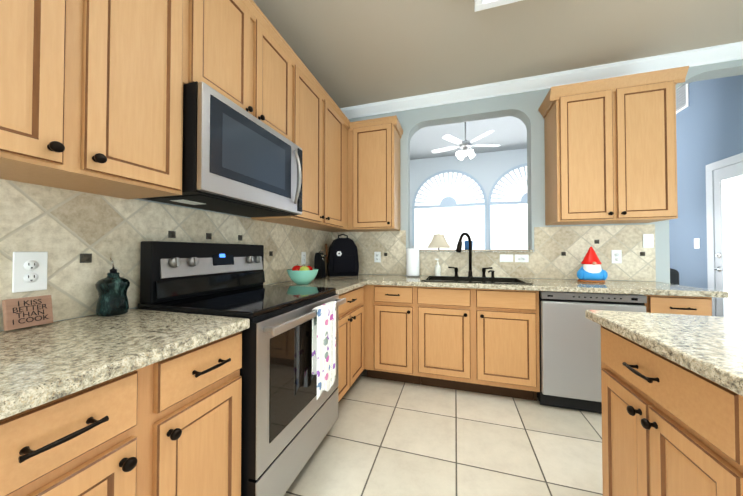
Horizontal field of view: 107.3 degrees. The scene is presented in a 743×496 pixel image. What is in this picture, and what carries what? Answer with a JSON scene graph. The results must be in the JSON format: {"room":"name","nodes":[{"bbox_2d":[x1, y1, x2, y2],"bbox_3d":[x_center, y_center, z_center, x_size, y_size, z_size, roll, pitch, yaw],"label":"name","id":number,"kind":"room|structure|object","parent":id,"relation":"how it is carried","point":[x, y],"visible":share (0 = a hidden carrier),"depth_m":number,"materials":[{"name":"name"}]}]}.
{"room":"kitchen","nodes":[
{"label":"kitchen","id":0,"kind":"room"},
{"bbox_2d":[1,198,325,330],"bbox_3d":[-1.385,-0.702,0.506,0.150,3.750,15.400,0,-1,17],"label":"wall","id":1,"kind":"structure","parent":0,"point":[178,206],"depth_m":1.42,"materials":[{"name":"grey paint"}]},
{"bbox_2d":[0,0,191,198],"bbox_3d":[-1.023,-0.784,0.840,0.343,1.124,0.699,0,-1,17],"label":"upper cabinet","id":2,"kind":"object","parent":1,"relation":"attached to","point":[91,96],"depth_m":0.85,"materials":[{"name":"brown wood"}]},
{"bbox_2d":[192,0,295,143],"bbox_3d":[-0.809,-1.008,1.546,0.343,0.656,0.771,0,-1,17],"label":"upper cabinet","id":3,"kind":"object","parent":1,"relation":"attached to","point":[237,51],"depth_m":1.44,"materials":[{"name":"brown wood"}]},
{"bbox_2d":[139,81,302,216],"bbox_3d":[-0.744,-0.446,1.517,0.476,0.456,0.761,0,-1,17],"label":"over-the-range microwave","id":4,"kind":"object","parent":3,"relation":"attached to","point":[238,160],"visible":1,"depth_m":1.28,"materials":[{"name":"silver metal"}]},
{"bbox_2d":[251,55,343,231],"bbox_3d":[-0.568,-0.762,2.330,0.343,1.124,0.875,0,-1,17],"label":"upper cabinet","id":5,"kind":"object","parent":1,"relation":"attached to","point":[319,120],"depth_m":2.22,"materials":[{"name":"brown wood"}]},
{"bbox_2d":[0,179,655,330],"bbox_3d":[0.229,0.010,0.316,3.040,0.489,5.200,0,-1,17],"label":"backsplash","id":6,"kind":"structure","parent":1,"relation":"attached to","point":[81,238],"depth_m":1.44,"materials":[{"name":"tile"}]},
{"bbox_2d":[12,252,47,292],"bbox_3d":[-1.160,0.080,0.932,0.009,0.135,0.080,0,-1,17],"label":"outlet","id":7,"kind":"object","parent":6,"relation":"attached to","point":[29,271],"visible":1,"depth_m":0.93,"materials":[{"name":"white plastic"}]},
{"bbox_2d":[301,252,305,264],"bbox_3d":[-0.647,0.097,2.611,0.009,0.120,0.075,0,-1,17],"label":"outlet","id":8,"kind":"object","parent":6,"relation":"attached to","point":[303,257],"visible":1,"depth_m":2.60,"materials":[{"name":"white plastic"}]},
{"bbox_2d":[374,252,380,261],"bbox_3d":[0.067,0.102,3.071,0.075,0.120,0.009,0,-1,17],"label":"electrical outlet","id":9,"kind":"object","parent":6,"relation":"attached to","point":[377,256],"visible":1,"depth_m":3.07,"materials":[{"name":"white plastic"}]},
{"bbox_2d":[500,254,512,261],"bbox_3d":[1.324,0.101,2.685,0.120,0.075,0.010,0,-1,17],"label":"outlet","id":10,"kind":"object","parent":6,"relation":"attached to","point":[506,257],"visible":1,"depth_m":2.68,"materials":[{"name":"white plastic"}]},
{"bbox_2d":[515,254,528,261],"bbox_3d":[1.454,0.101,2.647,0.120,0.075,0.009,0,-1,17],"label":"outlet","id":11,"kind":"object","parent":6,"relation":"attached to","point":[521,258],"visible":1,"depth_m":2.65,"materials":[{"name":"white plastic"}]},
{"bbox_2d":[611,250,621,263],"bbox_3d":[2.175,0.077,2.427,0.075,0.120,0.009,0,-1,17],"label":"electrical outlet","id":12,"kind":"object","parent":6,"relation":"attached to","point":[616,256],"visible":1,"depth_m":2.42,"materials":[{"name":"white plastic"}]},
{"bbox_2d":[643,234,653,247],"bbox_3d":[2.391,-0.061,2.362,0.075,0.120,0.010,0,-1,17],"label":"light switch","id":13,"kind":"object","parent":6,"relation":"attached to","point":[648,240],"visible":1,"depth_m":2.36,"materials":[{"name":"white plastic"}]},
{"bbox_2d":[284,369,602,495],"bbox_3d":[0.743,1.194,-0.173,4.900,0.060,15.400,0,-1,17],"label":"floor","id":14,"kind":"structure","parent":0,"point":[382,437],"depth_m":1.63,"materials":[{"name":"tile"}]},
{"bbox_2d":[0,332,241,495],"bbox_3d":[-0.882,0.741,0.807,0.617,0.876,0.681,0,-1,17],"label":"base cabinet","id":15,"kind":"object","parent":14,"relation":"on","point":[170,426],"depth_m":0.72,"materials":[{"name":"brown wood"}]},
{"bbox_2d":[0,308,249,419],"bbox_3d":[-1.134,0.270,-0.058,0.645,0.038,2.496,0,-1,17],"label":"countertop","id":16,"kind":"structure","parent":15,"relation":"on","point":[42,364],"depth_m":0.73,"materials":[{"name":"stone"}]},
{"bbox_2d":[2,295,52,330],"bbox_3d":[-1.148,0.214,0.917,0.033,0.099,0.105,0,-1,17],"label":"sign","id":17,"kind":"object","parent":16,"relation":"on","point":[18,313],"visible":1,"depth_m":0.91,"materials":[{"name":"brown wood"}]},
{"bbox_2d":[95,258,129,316],"bbox_3d":[-1.044,0.153,1.105,0.102,0.229,0.102,0,-1,17],"label":"oil bottle","id":18,"kind":"object","parent":16,"relation":"on","point":[112,287],"visible":1,"depth_m":1.07,"materials":[{"name":"teal glass"}]},
{"bbox_2d":[138,241,345,495],"bbox_3d":[-0.596,0.581,1.481,0.716,1.215,0.762,0,-1,17],"label":"range","id":19,"kind":"object","parent":14,"relation":"on","point":[290,356],"visible":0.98,"depth_m":1.28,"materials":[{"name":"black metal"}]},
{"bbox_2d":[312,301,335,399],"bbox_3d":[-0.247,0.534,1.460,0.037,0.462,0.226,0,-1,17],"label":"towel","id":20,"kind":"object","parent":19,"relation":"hanging from","point":[324,321],"depth_m":1.43,"materials":[{"name":"white fabric"}]},
{"bbox_2d":[337,286,363,402],"bbox_3d":[-0.461,0.761,2.184,0.617,0.876,0.659,0,-1,17],"label":"base cabinet","id":21,"kind":"object","parent":14,"relation":"on","point":[351,313],"depth_m":2.11,"materials":[{"name":"brown wood"}]},
{"bbox_2d":[269,276,371,294],"bbox_3d":[-0.440,0.304,2.186,0.660,0.038,0.664,0,-1,17],"label":"countertop","id":22,"kind":"structure","parent":21,"relation":"on","point":[343,284],"depth_m":2.19,"materials":[{"name":"stone"}]},
{"bbox_2d":[287,264,318,283],"bbox_3d":[-0.546,0.205,2.176,0.248,0.157,0.248,0,-1,17],"label":"fruit bowl","id":23,"kind":"object","parent":22,"relation":"on","point":[297,274],"visible":1,"depth_m":2.10,"materials":[{"name":"green ceramic"}]},
{"bbox_2d":[314,250,326,277],"bbox_3d":[-0.505,0.158,2.703,0.110,0.268,0.090,0,-1,17],"label":"can opener","id":24,"kind":"object","parent":22,"relation":"on","point":[319,260],"visible":0.94,"depth_m":2.67,"materials":[{"name":"black plastic"}]},
{"bbox_2d":[376,285,427,384],"bbox_3d":[0.257,0.769,2.688,0.500,0.876,0.617,0,-1,17],"label":"base cabinet","id":25,"kind":"object","parent":14,"relation":"on","point":[401,311],"depth_m":2.37,"materials":[{"name":"brown wood"}]},
{"bbox_2d":[537,291,646,412],"bbox_3d":[1.662,0.763,2.240,0.634,0.872,0.621,0,-1,17],"label":"dishwasher","id":26,"kind":"object","parent":14,"relation":"on","point":[570,351],"visible":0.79,"depth_m":1.98,"materials":[{"name":"silver metal"}]},
{"bbox_2d":[601,330,732,495],"bbox_3d":[1.423,0.739,0.689,1.170,0.875,0.638,0,-1,17],"label":"base cabinet","id":27,"kind":"object","parent":14,"relation":"on","point":[672,401],"depth_m":0.81,"materials":[{"name":"brown wood"}]},
{"bbox_2d":[585,310,742,401],"bbox_3d":[1.191,0.269,-0.131,1.260,0.038,2.416,0,-1,17],"label":"countertop","id":28,"kind":"structure","parent":27,"relation":"on","point":[709,347],"depth_m":0.81,"materials":[{"name":"beige stone"}]},
{"bbox_2d":[670,268,678,284],"bbox_3d":[2.803,0.713,3.168,0.770,1.000,0.780,0,-1,17],"label":"armchair","id":29,"kind":"object","parent":14,"relation":"on","point":[674,276],"visible":0.02,"depth_m":2.71,"materials":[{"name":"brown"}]},
{"bbox_2d":[644,295,711,315],"bbox_3d":[2.143,0.760,2.112,0.353,0.876,0.617,0,-1,17],"label":"base cabinet","id":30,"kind":"object","parent":14,"relation":"on","point":[685,305],"depth_m":1.82,"materials":[{"name":"brown wood"}]},
{"bbox_2d":[325,232,727,297],"bbox_3d":[0.896,0.200,2.483,3.042,0.709,0.652,0,-1,17],"label":"countertop","id":31,"kind":"structure","parent":30,"relation":"on","point":[528,284],"depth_m":2.19,"materials":[{"name":"stone"}]},
{"bbox_2d":[325,234,358,275],"bbox_3d":[-0.321,0.071,2.935,0.354,0.449,0.176,0,-1,-18],"label":"bag","id":32,"kind":"object","parent":31,"relation":"on","point":[342,257],"visible":1,"depth_m":2.87,"materials":[{"name":"black fabric"}]},
{"bbox_2d":[406,246,419,276],"bbox_3d":[0.428,0.135,2.831,0.150,0.318,0.150,0,-1,17],"label":"paper towel roll","id":33,"kind":"object","parent":31,"relation":"on","point":[412,263],"visible":1,"depth_m":2.77,"materials":[{"name":"white paper"}]},
{"bbox_2d":[435,259,440,275],"bbox_3d":[0.685,0.201,2.827,0.062,0.184,0.062,0,-1,17],"label":"soap dispenser","id":34,"kind":"object","parent":31,"relation":"on","point":[437,269],"visible":0.79,"depth_m":2.80,"materials":[{"name":"white plastic"}]},
{"bbox_2d":[448,232,494,276],"bbox_3d":[0.962,0.070,2.630,0.437,0.443,0.249,0,-1,17],"label":"faucet","id":35,"kind":"object","parent":31,"relation":"on","point":[459,245],"depth_m":2.70,"materials":[{"name":"black metal"}]},
{"bbox_2d":[421,276,532,284],"bbox_3d":[0.908,0.417,2.465,0.856,0.275,0.476,0,-1,17],"label":"sink basin","id":36,"kind":"object","parent":31,"relation":"in","point":[455,279],"depth_m":2.59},
{"bbox_2d":[577,247,607,282],"bbox_3d":[1.861,0.136,2.320,0.214,0.300,0.151,0,-1,17],"label":"gnome figurine","id":37,"kind":"object","parent":31,"relation":"on","point":[590,270],"visible":1,"depth_m":2.28,"materials":[{"name":"multicoloured"}]},
{"bbox_2d":[729,394,742,495],"bbox_3d":[1.239,0.730,0.088,1.170,0.875,0.620,0,-1,17],"label":"base cabinet","id":38,"kind":"object","parent":14,"relation":"on","point":[735,404],"depth_m":0.58,"materials":[{"name":"brown wood"}]},
{"bbox_3d":[0.983,0.829,3.524,0.900,0.780,0.500,0,-1,17],"label":"console table","id":39,"kind":"object","parent":14,"relation":"on","visible":0},
{"bbox_2d":[427,232,450,249],"bbox_3d":[0.878,0.112,3.567,0.310,0.653,0.310,0,-1,17],"label":"table lamp","id":40,"kind":"object","parent":39,"relation":"on","point":[438,241],"visible":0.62,"depth_m":3.49,"materials":[{"name":"beige fabric"}]},
{"bbox_2d":[410,148,526,247],"bbox_3d":[2.857,-0.604,7.025,4.450,3.750,0.150,0,-1,17],"label":"wall","id":41,"kind":"structure","parent":0,"point":[486,170],"depth_m":7.03,"materials":[{"name":"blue paint"}]},
{"bbox_2d":[412,170,487,249],"bbox_3d":[2.016,-0.836,7.177,1.895,2.438,0.050,0,-1,17],"label":"arched window","id":42,"kind":"structure","parent":41,"relation":"in","point":[451,205],"depth_m":7.17,"materials":[{"name":"glass"},{"name":"painted wood"}]},
{"bbox_2d":[488,163,527,249],"bbox_3d":[3.845,-0.845,6.618,1.900,2.440,0.050,0,-1,17],"label":"arched window","id":43,"kind":"structure","parent":41,"relation":"in","point":[507,215],"depth_m":6.76,"materials":[{"name":"white glass"}]},
{"bbox_2d":[410,116,526,159],"bbox_3d":[2.221,-2.500,4.973,4.450,0.080,4.800,0,-1,17],"label":"ceiling","id":44,"kind":"structure","parent":0,"point":[509,133],"depth_m":6.00,"materials":[{"name":"grey paint"}]},
{"bbox_2d":[432,122,499,159],"bbox_3d":[1.795,-2.083,5.251,1.276,0.743,1.236,0,-1,17],"label":"ceiling fan","id":45,"kind":"object","parent":44,"relation":"hanging from","point":[465,145],"visible":0.88,"depth_m":5.14,"materials":[{"name":"silver metal"}]},
{"bbox_2d":[253,0,742,107],"bbox_3d":[0.091,-1.732,-2.518,4.750,0.080,10.750,0,-1,17],"label":"ceiling","id":46,"kind":"structure","parent":0,"point":[349,53],"depth_m":2.10,"materials":[{"name":"beige paint"}]},
{"bbox_2d":[474,0,521,11],"bbox_3d":[0.780,-1.587,1.102,0.610,0.099,1.220,0,-1,17],"label":"ceiling light fixture","id":47,"kind":"object","parent":46,"relation":"attached to","point":[479,5],"visible":1,"depth_m":1.71,"materials":[{"name":"white paint"}]},
{"bbox_2d":[349,59,742,282],"bbox_3d":[1.541,-0.668,2.722,4.150,3.750,0.150,0,-1,17],"label":"wall","id":48,"kind":"structure","parent":0,"point":[524,107],"depth_m":2.68,"materials":[{"name":"grey paint"}]},
{"bbox_2d":[348,115,399,231],"bbox_3d":[0.031,-0.753,2.920,0.493,1.124,0.354,0,-1,17],"label":"upper cabinet","id":49,"kind":"object","parent":48,"relation":"attached to","point":[373,144],"depth_m":2.77,"materials":[{"name":"brown wood"}]},
{"bbox_2d":[419,250,532,251],"bbox_3d":[0.991,0.029,2.877,1.200,0.020,0.215,0,-1,17],"label":"sill","id":50,"kind":"structure","parent":48,"relation":"attached to","point":[476,250],"depth_m":2.74,"materials":[{"name":"stone"}]},
{"bbox_2d":[464,241,472,249],"bbox_3d":[1.027,-0.029,2.896,0.088,0.095,0.088,0,-1,17],"label":"glass cup","id":51,"kind":"object","parent":50,"relation":"on","point":[466,245],"visible":0.62,"depth_m":2.87,"materials":[{"name":"blue glass"}]},
{"bbox_2d":[340,41,742,118],"bbox_3d":[1.693,-1.568,2.565,4.360,0.095,0.088,0,-1,17],"label":"crown molding","id":52,"kind":"structure","parent":48,"relation":"attached to","point":[713,54],"depth_m":2.51,"materials":[{"name":"white paint"}]},
{"bbox_2d":[538,66,688,224],"bbox_3d":[1.973,-0.780,2.315,0.885,1.120,0.377,0,-1,17],"label":"upper cabinet","id":53,"kind":"object","parent":48,"relation":"attached to","point":[610,151],"visible":1,"depth_m":2.18,"materials":[{"name":"brown wood"}]},
{"bbox_2d":[669,75,742,288],"bbox_3d":[2.871,-0.721,-0.795,0.450,3.750,15.400,0,-1,17],"label":"wall","id":54,"kind":"structure","parent":0,"point":[709,124],"depth_m":3.23,"materials":[{"name":"blue paint"}]},
{"bbox_2d":[676,83,688,113],"bbox_3d":[3.943,-1.922,3.518,0.012,0.360,0.320,0,-1,17],"label":"air vent","id":55,"kind":"object","parent":54,"relation":"in","point":[682,97],"visible":0.52,"depth_m":3.45,"materials":[{"name":"white paint"}]},
{"bbox_2d":[694,238,699,248],"bbox_3d":[3.870,-0.053,3.256,0.010,0.120,0.075,0,-1,17],"label":"light switch","id":56,"kind":"object","parent":54,"relation":"attached to","point":[696,243],"visible":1,"depth_m":3.25,"materials":[{"name":"white plastic"}]},
{"bbox_2d":[706,153,742,317],"bbox_3d":[3.641,0.127,2.591,0.060,2.155,1.080,0,-1,17],"label":"exterior door","id":57,"kind":"structure","parent":54,"relation":"in","point":[724,197],"depth_m":2.90,"materials":[{"name":"white paint"}]}
]}

